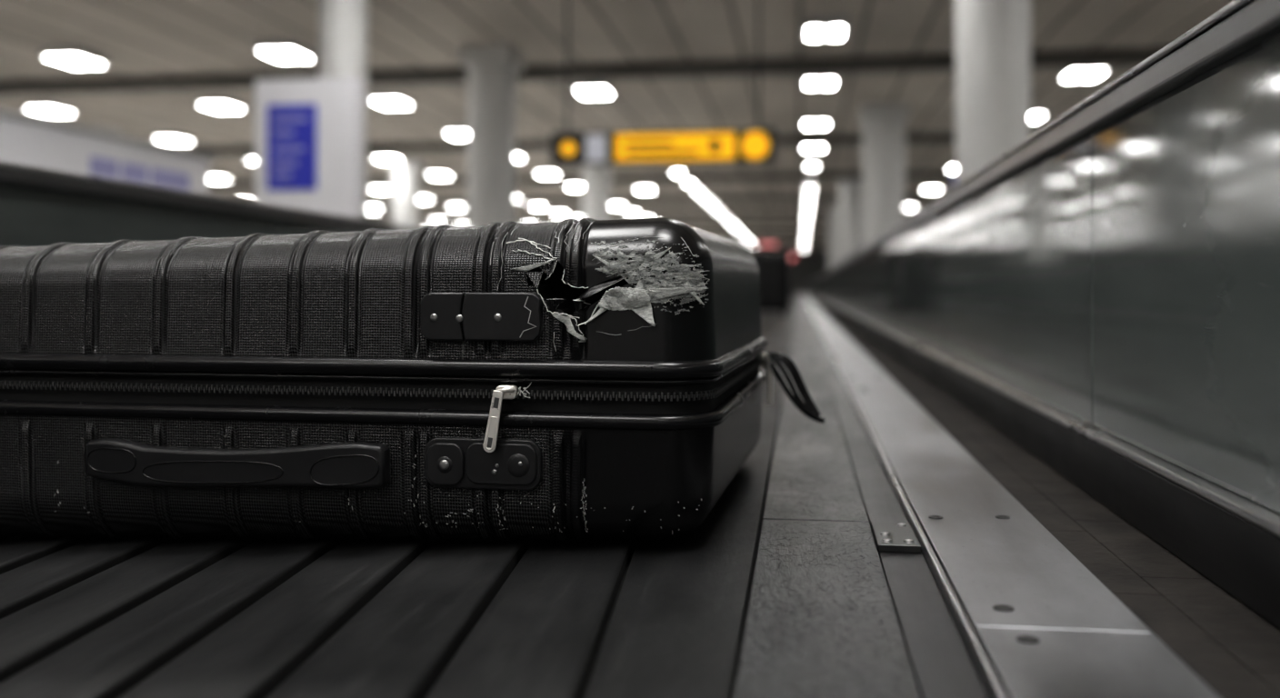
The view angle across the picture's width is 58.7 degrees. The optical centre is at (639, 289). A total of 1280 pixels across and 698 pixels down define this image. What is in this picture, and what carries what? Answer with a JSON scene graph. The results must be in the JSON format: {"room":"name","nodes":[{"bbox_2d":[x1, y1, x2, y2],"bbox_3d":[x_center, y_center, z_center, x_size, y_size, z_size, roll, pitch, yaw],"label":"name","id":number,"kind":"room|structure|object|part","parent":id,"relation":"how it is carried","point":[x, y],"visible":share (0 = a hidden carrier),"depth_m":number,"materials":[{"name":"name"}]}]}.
{"room":"airport baggage claim","nodes":[
{"label":"airport baggage claim","id":0,"kind":"room"},
{"bbox_2d":[0,0,1233,250],"bbox_3d":[-2.039,-4.250,57.342,44.000,0.200,137.000,0,0,8],"label":"ceiling","id":1,"kind":"structure","parent":0,"point":[138,37],"depth_m":21.59,"materials":[{"name":"grey metal"}]},
{"bbox_2d":[22,15,1109,249],"bbox_3d":[-2.397,-4.069,54.615,31.130,0.161,126.420,0,0,8],"label":"ceiling lights","id":2,"kind":"object","parent":1,"relation":"attached to","point":[816,27],"depth_m":24.55},
{"bbox_2d":[0,47,1162,244],"bbox_3d":[-2.565,-4.040,53.604,44.000,0.220,97.450,0,0,8],"label":"ceiling beams","id":3,"kind":"structure","parent":1,"relation":"attached to","point":[1123,56],"depth_m":22.32,"materials":[{"name":"metal"}]},
{"bbox_2d":[550,0,775,166],"bbox_3d":[0.270,-2.845,13.990,2.760,2.610,0.138,0,0,8],"label":"direction sign","id":4,"kind":"object","parent":1,"relation":"hanging from","point":[729,145],"visible":1,"depth_m":13.93,"materials":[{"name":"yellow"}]},
{"bbox_3d":[-0.541,-1.740,14.044,0.260,0.340,0.015,0,0,8],"label":"white pictogram panel","id":5,"kind":"part","parent":4,"relation":"part of","materials":[{"name":"white plastic"}]},
{"bbox_2d":[624,139,719,155],"bbox_3d":[0.394,-1.730,13.905,1.170,0.180,0.006,0,0,8],"label":"print","id":6,"kind":"object","parent":4,"relation":"attached to","point":[632,146],"depth_m":13.91},
{"bbox_3d":[0.425,-1.740,13.910,1.470,0.330,0.012,0,0,8],"label":"yellow panel","id":7,"kind":"part","parent":4,"relation":"part of","materials":[{"name":"orange"}]},
{"bbox_2d":[757,190,777,249],"bbox_3d":[5.343,-2.925,47.716,0.840,2.450,0.110,0,0,8],"label":"exit sign","id":8,"kind":"object","parent":1,"relation":"hanging from","point":[768,243],"visible":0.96,"depth_m":47.69,"materials":[{"name":"red"}]},
{"bbox_2d":[784,220,785,251],"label":"exit sign","id":9,"kind":"object","parent":1,"relation":"hanging from","point":[785,221],"depth_m":69.42,"materials":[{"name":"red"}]},
{"bbox_2d":[749,250,828,293],"bbox_3d":[7.508,-1.730,125.274,44.000,4.840,0.200,0,0,8],"label":"wall","id":10,"kind":"structure","parent":0,"point":[808,265],"depth_m":123.70,"materials":[{"name":"paint"}]},
{"bbox_2d":[788,252,796,260],"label":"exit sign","id":11,"kind":"object","parent":10,"relation":"hanging from","point":[793,256],"depth_m":69.32,"materials":[{"name":"red"}]},
{"bbox_3d":[-2.039,0.740,57.342,44.000,0.100,137.000,0,0,8],"label":"floor","id":12,"kind":"structure","parent":0,"visible":0},
{"bbox_2d":[0,115,209,194],"bbox_3d":[-3.888,-0.155,5.747,0.200,1.690,6.300,0,0,8],"label":"panel","id":13,"kind":"object","parent":12,"relation":"on","point":[25,143],"visible":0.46,"depth_m":7.23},
{"bbox_2d":[0,108,217,160],"bbox_3d":[-3.888,-1.015,5.747,0.280,0.030,6.400,0,0,8],"label":"capping","id":14,"kind":"object","parent":13,"relation":"on","point":[3,112],"visible":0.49,"depth_m":7.42,"materials":[{"name":"grey metal"}]},
{"bbox_2d":[90,156,189,190],"bbox_3d":[-3.473,-0.800,7.961,0.005,0.120,1.200,0,0,8],"label":"print","id":15,"kind":"object","parent":13,"relation":"attached to","point":[103,167],"depth_m":7.89},
{"bbox_2d":[254,77,363,219],"bbox_3d":[-3.766,-0.845,12.940,1.200,3.070,0.260,0,0,8],"label":"sign","id":16,"kind":"object","parent":12,"relation":"on","point":[309,132],"visible":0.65,"depth_m":12.82,"materials":[{"name":"white plastic"}]},
{"bbox_2d":[273,116,307,178],"bbox_3d":[-3.942,-1.600,12.836,0.400,0.692,0.005,0,0,8],"label":"print","id":17,"kind":"object","parent":16,"relation":"attached to","point":[290,133],"depth_m":12.84},
{"bbox_2d":[267,104,316,189],"bbox_3d":[-3.931,-1.600,12.845,0.580,0.960,0.015,0,0,8],"label":"poster","id":18,"kind":"object","parent":16,"relation":"attached to","point":[291,128],"depth_m":12.84,"materials":[{"name":"blue paper"}]},
{"bbox_2d":[318,0,367,219],"bbox_3d":[-3.609,-1.620,13.837,0.580,4.620,0.580,0,0,8],"label":"column","id":19,"kind":"structure","parent":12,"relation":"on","point":[342,24],"depth_m":13.60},
{"bbox_2d":[390,167,419,228],"bbox_3d":[-7.507,-1.620,36.399,0.900,4.620,0.900,0,0,8],"label":"column","id":20,"kind":"structure","parent":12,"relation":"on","point":[405,181],"depth_m":36.02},
{"bbox_2d":[385,157,425,169],"bbox_3d":[-7.507,-3.999,36.399,0.990,0.299,0.990,0,0,8],"label":"capital","id":21,"kind":"object","parent":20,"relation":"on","point":[408,162],"visible":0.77,"depth_m":35.93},
{"bbox_2d":[467,62,515,226],"bbox_3d":[-2.576,-1.620,19.751,0.840,4.620,0.840,0,0,8],"label":"column","id":22,"kind":"structure","parent":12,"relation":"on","point":[491,86],"depth_m":19.39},
{"bbox_2d":[458,43,523,71],"bbox_3d":[-2.576,-3.999,19.751,0.924,0.299,0.924,0,0,8],"label":"capital","id":23,"kind":"object","parent":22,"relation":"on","point":[507,54],"visible":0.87,"depth_m":19.31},
{"bbox_2d":[581,165,610,219],"bbox_3d":[-1.338,-1.620,35.027,0.900,4.620,0.900,0,0,8],"label":"column","id":24,"kind":"structure","parent":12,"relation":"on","point":[595,179],"depth_m":34.64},
{"bbox_2d":[0,292,1279,697],"bbox_3d":[4.311,0.463,33.981,2.120,0.453,71.500,0,0,8],"label":"conveyor","id":25,"kind":"object","parent":12,"relation":"on","point":[900,544],"visible":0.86,"depth_m":0.91,"materials":[{"name":"rubber"}]},
{"bbox_2d":[0,161,418,246],"bbox_3d":[3.297,0.045,34.123,0.072,0.558,71.500,0,0,8],"label":"glass balustrade","id":26,"kind":"object","parent":25,"relation":"on","point":[39,206],"depth_m":2.48,"materials":[{"name":"glass"}]},
{"bbox_2d":[0,217,824,543],"bbox_3d":[-0.249,0.100,1.393,0.925,0.339,0.614,0,0,11],"label":"suitcase","id":27,"kind":"object","parent":25,"relation":"on","point":[585,380],"visible":1,"depth_m":1.11,"materials":[{"name":"plastic"}]},
{"bbox_3d":[0.174,0.124,1.529,0.010,0.062,0.011,0,0,11],"label":"zip pull","id":28,"kind":"part","parent":27,"relation":"part of","materials":[{"name":"grey metal"}]},
{"bbox_3d":[0.202,0.128,1.511,0.069,0.084,0.008,0,0,29],"label":"pull cord","id":29,"kind":"part","parent":27,"relation":"part of","materials":[{"name":"black fabric"}]},
{"bbox_3d":[0.204,0.128,1.512,0.069,0.083,0.026,0,0,11],"label":"pull cord","id":30,"kind":"part","parent":27,"relation":"part of","materials":[{"name":"black fabric"}]},
{"bbox_3d":[0.205,0.127,1.512,0.074,0.084,0.008,0,0,28],"label":"pull cord","id":31,"kind":"part","parent":27,"relation":"part of","materials":[{"name":"black fabric"}]},
{"bbox_2d":[750,246,789,315],"bbox_3d":[1.179,-0.074,10.543,0.420,0.640,0.416,0,0,8],"label":"suitcase","id":32,"kind":"object","parent":25,"relation":"on","point":[774,266],"visible":0.71,"depth_m":10.34,"materials":[{"name":"plastic"}]},
{"bbox_3d":[1.179,-0.364,10.543,0.140,0.060,0.050,0,0,8],"label":"handle","id":33,"kind":"part","parent":32,"relation":"part of","materials":[{"name":"rubber"}]},
{"bbox_2d":[805,0,1279,629],"bbox_3d":[5.145,0.010,33.864,0.072,0.488,71.500,0,0,8],"label":"glass balustrade","id":34,"kind":"object","parent":25,"relation":"on","point":[1103,293],"visible":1,"depth_m":1.22,"materials":[{"name":"glass"}]},
{"bbox_3d":[5.148,0.219,33.863,0.065,0.070,71.500,0,0,8],"label":"skirting","id":35,"kind":"part","parent":34,"relation":"part of","materials":[{"name":"metal"}]},
{"bbox_3d":[5.136,-0.211,33.865,0.049,0.029,71.500,0,0,8],"label":"rail","id":36,"kind":"part","parent":34,"relation":"part of","materials":[{"name":"metal"}]},
{"bbox_3d":[5.129,0.179,33.866,0.034,0.010,71.500,0,0,8],"label":"sill trim","id":37,"kind":"part","parent":34,"relation":"part of","materials":[{"name":"metal"}]},
{"bbox_2d":[951,172,955,187],"bbox_3d":[4.938,-0.515,16.811,0.640,2.410,0.150,0,0,8],"label":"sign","id":38,"kind":"object","parent":12,"relation":"on","point":[953,174],"visible":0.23,"depth_m":16.78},
{"bbox_2d":[955,0,1030,185],"bbox_3d":[3.510,-1.620,11.322,0.720,4.620,0.720,0,0,8],"label":"column","id":39,"kind":"structure","parent":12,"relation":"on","point":[993,37],"depth_m":11.02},
{"bbox_3d":[5.570,0.565,25.978,1.075,0.250,1.075,0,0,8],"label":"collar","id":40,"kind":"object","parent":12,"relation":"on","visible":0},
{"bbox_2d":[862,117,905,247],"bbox_3d":[5.570,-1.620,25.978,0.960,4.620,0.960,0,0,8],"label":"column","id":41,"kind":"structure","parent":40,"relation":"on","point":[884,138],"depth_m":25.58,"materials":[{"name":"grey concrete"}]},
{"bbox_2d":[859,103,909,124],"bbox_3d":[5.570,-3.999,25.978,1.056,0.299,1.056,0,0,8],"label":"capital","id":42,"kind":"object","parent":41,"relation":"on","point":[868,111],"visible":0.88,"depth_m":25.46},
{"bbox_3d":[7.727,0.565,41.327,1.075,0.250,1.075,0,0,8],"label":"collar","id":43,"kind":"object","parent":12,"relation":"on","visible":0},
{"bbox_2d":[839,181,862,262],"bbox_3d":[7.727,-1.620,41.327,0.960,4.620,0.960,0,0,8],"label":"column","id":44,"kind":"structure","parent":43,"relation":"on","point":[850,193],"depth_m":40.90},
{"bbox_2d":[837,179,862,184],"bbox_3d":[7.727,-3.999,41.327,1.056,0.299,1.056,0,0,8],"label":"capital","id":45,"kind":"object","parent":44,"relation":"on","point":[846,180],"visible":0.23,"depth_m":40.82,"materials":[{"name":"grey concrete"}]},
{"bbox_3d":[9.954,0.565,57.171,1.075,0.250,1.075,0,0,8],"label":"collar","id":46,"kind":"object","parent":12,"relation":"on","visible":0},
{"bbox_2d":[828,211,839,269],"bbox_3d":[9.954,-1.620,57.171,0.960,4.620,0.960,0,0,8],"label":"column","id":47,"kind":"structure","parent":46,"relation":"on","point":[833,216],"depth_m":56.80,"materials":[{"name":"grey concrete"}]},
{"bbox_2d":[827,205,839,213],"bbox_3d":[9.954,-3.999,57.171,1.056,0.299,1.056,0,0,8],"label":"capital","id":48,"kind":"object","parent":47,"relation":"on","point":[830,208],"visible":0.54,"depth_m":56.69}
]}

